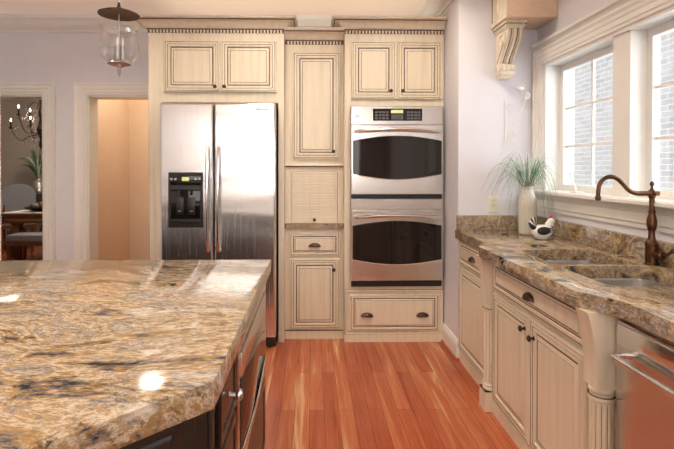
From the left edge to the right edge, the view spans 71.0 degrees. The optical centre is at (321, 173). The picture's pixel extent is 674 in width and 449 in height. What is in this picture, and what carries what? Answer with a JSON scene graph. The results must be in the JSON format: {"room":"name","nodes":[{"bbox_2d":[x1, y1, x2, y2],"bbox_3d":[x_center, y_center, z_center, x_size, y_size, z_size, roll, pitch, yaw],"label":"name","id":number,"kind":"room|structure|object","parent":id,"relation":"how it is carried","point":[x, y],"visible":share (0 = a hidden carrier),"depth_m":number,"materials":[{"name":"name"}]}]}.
{"room":"kitchen","nodes":[
{"label":"kitchen","id":0,"kind":"room"},
{"bbox_2d":[0,99,41,189],"bbox_3d":[-4.839,-0.055,4.452,4.769,2.750,0.004,0,1,-1],"label":"wall","id":1,"kind":"structure","parent":0,"point":[13,171],"depth_m":4.47,"materials":[{"name":"paint"}]},
{"bbox_2d":[0,32,147,259],"bbox_3d":[-3.134,-0.055,4.400,8.175,2.750,0.165,0,1,-1],"label":"wall","id":2,"kind":"structure","parent":0,"point":[63,61],"depth_m":4.33,"materials":[{"name":"paint"}]},
{"bbox_2d":[0,113,0,260],"bbox_3d":[-2.997,0.304,4.085,0.649,2.022,0.452,0,1,-1],"label":"door","id":3,"kind":"structure","parent":2,"relation":"in","point":[0,186],"depth_m":3.93,"materials":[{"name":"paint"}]},
{"bbox_2d":[0,82,147,259],"bbox_3d":[-2.397,0.244,4.419,2.074,2.152,0.241,0,1,-1],"label":"door frame","id":4,"kind":"structure","parent":2,"relation":"attached to","point":[88,96],"depth_m":4.31,"materials":[{"name":"paint"}]},
{"bbox_2d":[0,13,331,32],"bbox_3d":[-1.096,-1.362,4.293,4.105,0.135,0.104,0,1,-1],"label":"crown molding","id":5,"kind":"structure","parent":2,"relation":"attached to","point":[84,23],"depth_m":4.26,"materials":[{"name":"paint"}]},
{"bbox_2d":[98,100,129,259],"bbox_3d":[-2.412,-0.062,5.141,0.100,2.750,1.290,0,1,-1],"label":"wall","id":6,"kind":"structure","parent":0,"point":[123,198],"depth_m":5.39,"materials":[{"name":"paint"}]},
{"bbox_2d":[130,100,148,259],"bbox_3d":[-1.587,-0.068,5.852,1.776,2.750,0.050,0,1,-1],"label":"wall","id":7,"kind":"structure","parent":0,"point":[139,164],"depth_m":5.82,"materials":[{"name":"paint"}]},
{"bbox_2d":[0,0,426,15],"bbox_3d":[-2.723,-1.441,2.893,8.940,0.050,12.400,0,1,-1],"label":"ceiling","id":8,"kind":"structure","parent":0,"point":[314,7],"depth_m":4.05,"materials":[{"name":"paint"}]},
{"bbox_2d":[8,99,41,148],"bbox_3d":[-4.120,-0.908,6.922,0.837,1.089,0.840,0,1,-1],"label":"chandelier","id":9,"kind":"object","parent":8,"relation":"hanging from","point":[39,130],"visible":0.48,"depth_m":6.89,"materials":[{"name":"metal"}]},
{"bbox_2d":[7,107,41,155],"bbox_3d":[-4.120,-0.608,6.924,0.850,0.699,0.853,0,1,-1],"label":"crystal","id":10,"kind":"object","parent":9,"relation":"hanging from","point":[33,141],"visible":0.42,"depth_m":6.82,"materials":[{"name":"white"}]},
{"bbox_2d":[97,0,139,76],"bbox_3d":[-0.960,-0.933,2.231,0.186,0.953,0.186,0,1,-1],"label":"pendant light","id":11,"kind":"object","parent":8,"relation":"hanging from","point":[118,13],"visible":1,"depth_m":2.22,"materials":[{"name":"clear glass"}]},
{"bbox_2d":[1,246,518,448],"bbox_3d":[-2.723,1.359,2.918,8.940,0.050,12.400,0,1,-1],"label":"floor","id":12,"kind":"structure","parent":0,"point":[330,394],"depth_m":2.81,"materials":[{"name":"brown wood"}]},
{"bbox_2d":[1,184,36,253],"bbox_3d":[-5.084,0.732,7.895,0.540,1.118,0.541,0,1,-31],"label":"dining chair","id":13,"kind":"object","parent":12,"relation":"on","point":[15,197],"visible":0.71,"depth_m":8.01,"materials":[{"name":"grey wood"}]},
{"bbox_2d":[1,210,42,260],"bbox_3d":[-3.402,0.914,6.962,2.063,0.764,1.120,0,1,-1],"label":"dining table","id":14,"kind":"object","parent":12,"relation":"on","point":[17,220],"visible":0.17,"depth_m":6.46,"materials":[{"name":"brown wood"}]},
{"bbox_2d":[23,202,41,210],"bbox_3d":[-4.048,0.466,6.806,0.450,0.135,0.450,0,1,-1],"label":"bowl","id":15,"kind":"object","parent":14,"relation":"on","point":[35,206],"visible":0.69,"depth_m":6.69,"materials":[{"name":"metal"}]},
{"bbox_2d":[4,232,42,260],"bbox_3d":[-3.757,1.045,6.256,0.640,0.516,0.400,0,1,-1],"label":"bench","id":16,"kind":"object","parent":12,"relation":"on","point":[23,240],"visible":0.44,"depth_m":6.06,"materials":[{"name":"grey fabric"}]},
{"bbox_2d":[5,193,41,240],"bbox_3d":[-5.103,0.811,8.600,1.880,0.940,0.523,0,1,-1],"label":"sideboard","id":17,"kind":"object","parent":12,"relation":"on","point":[38,200],"visible":0.04,"depth_m":8.35,"materials":[{"name":"brown wood"}]},
{"bbox_2d":[16,148,41,192],"bbox_3d":[-5.135,-0.092,8.588,0.664,0.865,0.484,0,1,-1],"label":"plant","id":18,"kind":"object","parent":17,"relation":"on","point":[36,184],"visible":0.75,"depth_m":8.53,"materials":[{"name":"green plant"}]},
{"bbox_2d":[147,30,219,259],"bbox_3d":[-1.080,0.124,3.998,0.562,2.400,0.711,0,1,-1],"label":"tall cabinet","id":19,"kind":"object","parent":12,"relation":"on","point":[184,65],"depth_m":3.69,"materials":[{"name":"beige paint"}]},
{"bbox_2d":[160,103,278,346],"bbox_3d":[-0.792,0.394,3.913,0.868,1.862,0.837,0,1,-1],"label":"fridge","id":20,"kind":"object","parent":12,"relation":"on","point":[219,181],"visible":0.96,"depth_m":3.56,"materials":[{"name":"silver metal"}]},
{"bbox_2d":[196,272,269,448],"bbox_3d":[-1.557,0.914,1.176,2.706,0.872,2.000,0,1,-1],"label":"kitchen island","id":21,"kind":"object","parent":12,"relation":"on","point":[237,421],"depth_m":1.47,"materials":[{"name":"brown wood"}]},
{"bbox_2d":[0,260,270,448],"bbox_3d":[-1.581,0.448,1.172,2.715,0.057,2.130,0,1,-1],"label":"island countertop","id":22,"kind":"structure","parent":21,"relation":"on","point":[95,354],"depth_m":1.15,"materials":[{"name":"beige stone"}]},
{"bbox_2d":[220,34,283,341],"bbox_3d":[-0.551,0.124,4.008,0.496,2.400,0.711,0,1,-1],"label":"tall cabinet","id":23,"kind":"object","parent":12,"relation":"on","point":[251,65],"depth_m":3.70,"materials":[{"name":"beige paint"}]},
{"bbox_2d":[272,26,351,341],"bbox_3d":[-0.074,0.106,4.017,0.587,2.435,0.711,0,1,-1],"label":"tall cabinet","id":24,"kind":"object","parent":12,"relation":"on","point":[317,62],"depth_m":3.78,"materials":[{"name":"beige paint"}]},
{"bbox_2d":[352,34,443,341],"bbox_3d":[0.563,0.123,4.029,0.784,2.400,0.711,0,1,-1],"label":"tall cabinet","id":25,"kind":"object","parent":12,"relation":"on","point":[358,101],"depth_m":3.69,"materials":[{"name":"beige paint"}]},
{"bbox_2d":[459,240,618,448],"bbox_3d":[1.228,0.905,2.087,0.661,0.872,2.594,0,1,-1],"label":"base cabinet","id":26,"kind":"object","parent":12,"relation":"on","point":[540,365],"visible":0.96,"depth_m":2.12,"materials":[{"name":"beige paint"}]},
{"bbox_2d":[455,215,673,342],"bbox_3d":[1.029,0.393,1.479,1.086,0.162,3.794,0,1,-1],"label":"countertop","id":27,"kind":"structure","parent":26,"relation":"on","point":[614,254],"depth_m":2.14,"materials":[{"name":"stone"}]},
{"bbox_2d":[482,151,561,234],"bbox_3d":[1.273,0.124,3.106,0.417,0.554,0.499,0,1,-1],"label":"vase","id":28,"kind":"object","parent":27,"relation":"on","point":[527,207],"visible":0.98,"depth_m":3.11,"materials":[{"name":"ceramic"}]},
{"bbox_2d":[528,215,555,239],"bbox_3d":[1.359,0.329,2.923,0.177,0.149,0.095,0,1,-1],"label":"figurine","id":29,"kind":"object","parent":27,"relation":"on","point":[543,232],"visible":1,"depth_m":2.90,"materials":[{"name":"white ceramic"}]},
{"bbox_2d":[545,260,665,285],"bbox_3d":[1.250,0.557,2.145,0.425,0.177,0.835,0,1,-1],"label":"sink","id":30,"kind":"object","parent":27,"relation":"in","point":[625,282],"visible":0.04,"depth_m":2.12,"materials":[{"name":"silver metal"}]},
{"bbox_2d":[595,174,673,265],"bbox_3d":[1.379,0.207,2.079,0.290,0.408,0.186,0,1,-1],"label":"faucet","id":31,"kind":"object","parent":27,"relation":"on","point":[654,255],"visible":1,"depth_m":2.13,"materials":[{"name":"brown metal"}]},
{"bbox_2d":[611,318,673,448],"bbox_3d":[0.990,0.920,1.312,0.074,0.857,0.596,0,1,-1],"label":"dishwasher","id":32,"kind":"object","parent":26,"relation":"in","point":[643,358],"visible":0.9,"depth_m":1.46,"materials":[{"name":"silver metal"}]},
{"bbox_2d":[441,0,536,338],"bbox_3d":[1.345,-0.051,3.977,0.765,2.750,1.185,0,1,-1],"label":"wall","id":33,"kind":"structure","parent":0,"point":[477,94],"depth_m":3.38,"materials":[{"name":"paint"}]},
{"bbox_2d":[417,0,452,15],"bbox_3d":[0.914,-1.357,3.762,0.104,0.135,1.004,0,1,-1],"label":"crown molding","id":34,"kind":"structure","parent":33,"relation":"attached to","point":[431,7],"depth_m":3.83,"materials":[{"name":"paint"}]},
{"bbox_2d":[441,322,459,360],"bbox_3d":[0.962,1.255,3.579,0.044,0.145,0.440,0,1,-1],"label":"baseboard","id":35,"kind":"structure","parent":33,"relation":"attached to","point":[450,341],"depth_m":3.43,"materials":[{"name":"paint"}]},
{"bbox_2d":[488,196,497,211],"bbox_3d":[1.225,0.217,3.379,0.072,0.116,0.008,0,1,-1],"label":"electrical outlet plate","id":36,"kind":"object","parent":33,"relation":"attached to","point":[494,207],"visible":0.94,"depth_m":3.38,"materials":[{"name":"beige plastic"}]},
{"bbox_2d":[500,85,530,163],"bbox_3d":[1.359,-0.346,3.324,0.164,0.555,0.120,0,1,-1],"label":"bracket","id":37,"kind":"object","parent":33,"relation":"attached to","point":[520,88],"visible":1,"depth_m":3.34,"materials":[{"name":"white metal"}]},
{"bbox_2d":[490,0,556,79],"bbox_3d":[1.363,-0.972,3.232,0.348,0.605,0.282,0,1,-1],"label":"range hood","id":38,"kind":"object","parent":33,"relation":"attached to","point":[510,20],"visible":1,"depth_m":3.18,"materials":[{"name":"beige wood"}]},
{"bbox_2d":[537,0,673,242],"bbox_3d":[1.702,-0.015,0.090,0.200,2.750,6.600,0,1,-1],"label":"wall","id":39,"kind":"structure","parent":0,"point":[569,12],"depth_m":2.87,"materials":[{"name":"paint"}]},
{"bbox_2d":[530,0,673,233],"bbox_3d":[1.631,-0.316,2.017,0.268,1.164,2.736,0,1,-1],"label":"window frames","id":40,"kind":"structure","parent":39,"relation":"in","point":[633,49],"depth_m":2.53,"materials":[{"name":"paint"}]},
{"bbox_2d":[568,172,583,193],"bbox_3d":[1.522,0.051,2.835,0.046,0.130,0.094,0,1,-1],"label":"window crank","id":41,"kind":"object","parent":40,"relation":"attached to","point":[575,191],"depth_m":2.83,"materials":[{"name":"white metal"}]},
{"label":"outside","id":42,"kind":"structure","parent":0,"visible":0},
{"bbox_2d":[574,31,673,189],"bbox_3d":[3.186,-0.688,2.513,2.860,5.150,13.000,0,1,-1],"label":"brick wall","id":43,"kind":"structure","parent":42,"point":[580,84],"depth_m":7.24,"materials":[{"name":"white brick"}]}
]}

